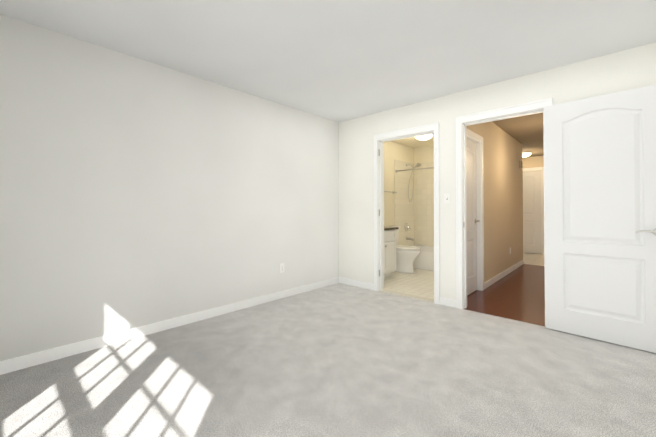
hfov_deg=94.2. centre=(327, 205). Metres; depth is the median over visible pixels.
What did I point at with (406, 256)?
toilet
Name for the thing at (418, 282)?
floor
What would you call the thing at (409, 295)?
bathroom door sill
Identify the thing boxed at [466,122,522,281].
wall
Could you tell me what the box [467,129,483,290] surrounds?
door frame
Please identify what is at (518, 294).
floor
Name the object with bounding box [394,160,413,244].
wall tile
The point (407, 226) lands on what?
shower head
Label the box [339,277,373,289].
baseboard
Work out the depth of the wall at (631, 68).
3.48 m
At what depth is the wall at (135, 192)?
2.62 m
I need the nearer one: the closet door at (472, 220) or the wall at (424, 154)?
the closet door at (472, 220)
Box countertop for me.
[384,227,398,229]
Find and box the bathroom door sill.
[379,289,433,302]
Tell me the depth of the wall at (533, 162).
7.54 m
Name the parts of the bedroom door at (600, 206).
handle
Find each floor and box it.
[384,268,433,298]
[464,264,544,325]
[523,253,543,265]
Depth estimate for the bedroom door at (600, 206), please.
2.52 m
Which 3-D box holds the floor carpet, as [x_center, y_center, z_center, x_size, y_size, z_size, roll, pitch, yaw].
[0.361,1.127,1.531,4.400,0.030,4.196,-1,-1,43]
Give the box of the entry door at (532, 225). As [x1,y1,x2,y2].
[523,171,541,253]
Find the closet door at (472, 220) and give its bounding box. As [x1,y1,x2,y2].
[467,139,478,294]
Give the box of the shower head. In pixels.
[405,163,420,240]
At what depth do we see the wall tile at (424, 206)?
6.34 m
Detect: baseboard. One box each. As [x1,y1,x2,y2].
[0,277,338,374]
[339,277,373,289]
[484,260,523,288]
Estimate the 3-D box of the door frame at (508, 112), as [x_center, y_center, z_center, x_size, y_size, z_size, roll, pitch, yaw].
[1.799,0.069,3.152,0.874,2.123,0.164,-1,-1,43]
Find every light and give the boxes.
[415,134,433,139]
[522,151,531,156]
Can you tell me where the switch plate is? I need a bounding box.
[444,193,449,202]
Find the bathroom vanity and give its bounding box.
[384,227,398,278]
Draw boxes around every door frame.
[374,122,439,303]
[456,98,552,308]
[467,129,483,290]
[523,167,543,254]
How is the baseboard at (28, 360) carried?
attached to the wall at (135, 192)
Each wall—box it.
[0,14,338,360]
[339,42,655,299]
[384,141,413,245]
[414,145,433,245]
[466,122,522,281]
[522,156,543,253]
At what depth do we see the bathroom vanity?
4.78 m
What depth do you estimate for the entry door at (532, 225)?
7.57 m
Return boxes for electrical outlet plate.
[280,263,283,272]
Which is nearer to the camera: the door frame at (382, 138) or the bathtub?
the door frame at (382, 138)
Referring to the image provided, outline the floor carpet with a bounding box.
[0,283,655,436]
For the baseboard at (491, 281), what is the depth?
4.84 m
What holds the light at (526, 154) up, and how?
attached to the ceiling
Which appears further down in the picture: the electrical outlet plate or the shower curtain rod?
the electrical outlet plate
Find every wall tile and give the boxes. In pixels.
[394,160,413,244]
[414,162,433,244]
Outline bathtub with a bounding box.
[411,245,433,270]
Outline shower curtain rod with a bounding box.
[395,167,433,172]
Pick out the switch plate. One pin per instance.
(446, 197)
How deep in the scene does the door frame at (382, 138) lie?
4.07 m
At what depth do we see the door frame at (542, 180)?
7.39 m
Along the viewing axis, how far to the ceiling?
2.36 m
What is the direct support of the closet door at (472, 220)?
in the wall at (503, 196)
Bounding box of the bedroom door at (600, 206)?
[544,84,655,352]
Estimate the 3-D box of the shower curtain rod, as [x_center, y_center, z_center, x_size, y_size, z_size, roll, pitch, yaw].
[1.947,-0.684,5.382,1.669,0.068,0.068,-1,-1,43]
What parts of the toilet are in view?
tank, seat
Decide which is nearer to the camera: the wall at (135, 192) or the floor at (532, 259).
the wall at (135, 192)
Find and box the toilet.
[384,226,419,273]
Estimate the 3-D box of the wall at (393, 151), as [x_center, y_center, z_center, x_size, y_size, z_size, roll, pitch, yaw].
[1.010,-0.041,5.679,0.100,2.400,2.530,-1,-1,43]
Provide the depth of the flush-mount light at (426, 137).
5.24 m
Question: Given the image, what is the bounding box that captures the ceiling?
[0,0,655,156]

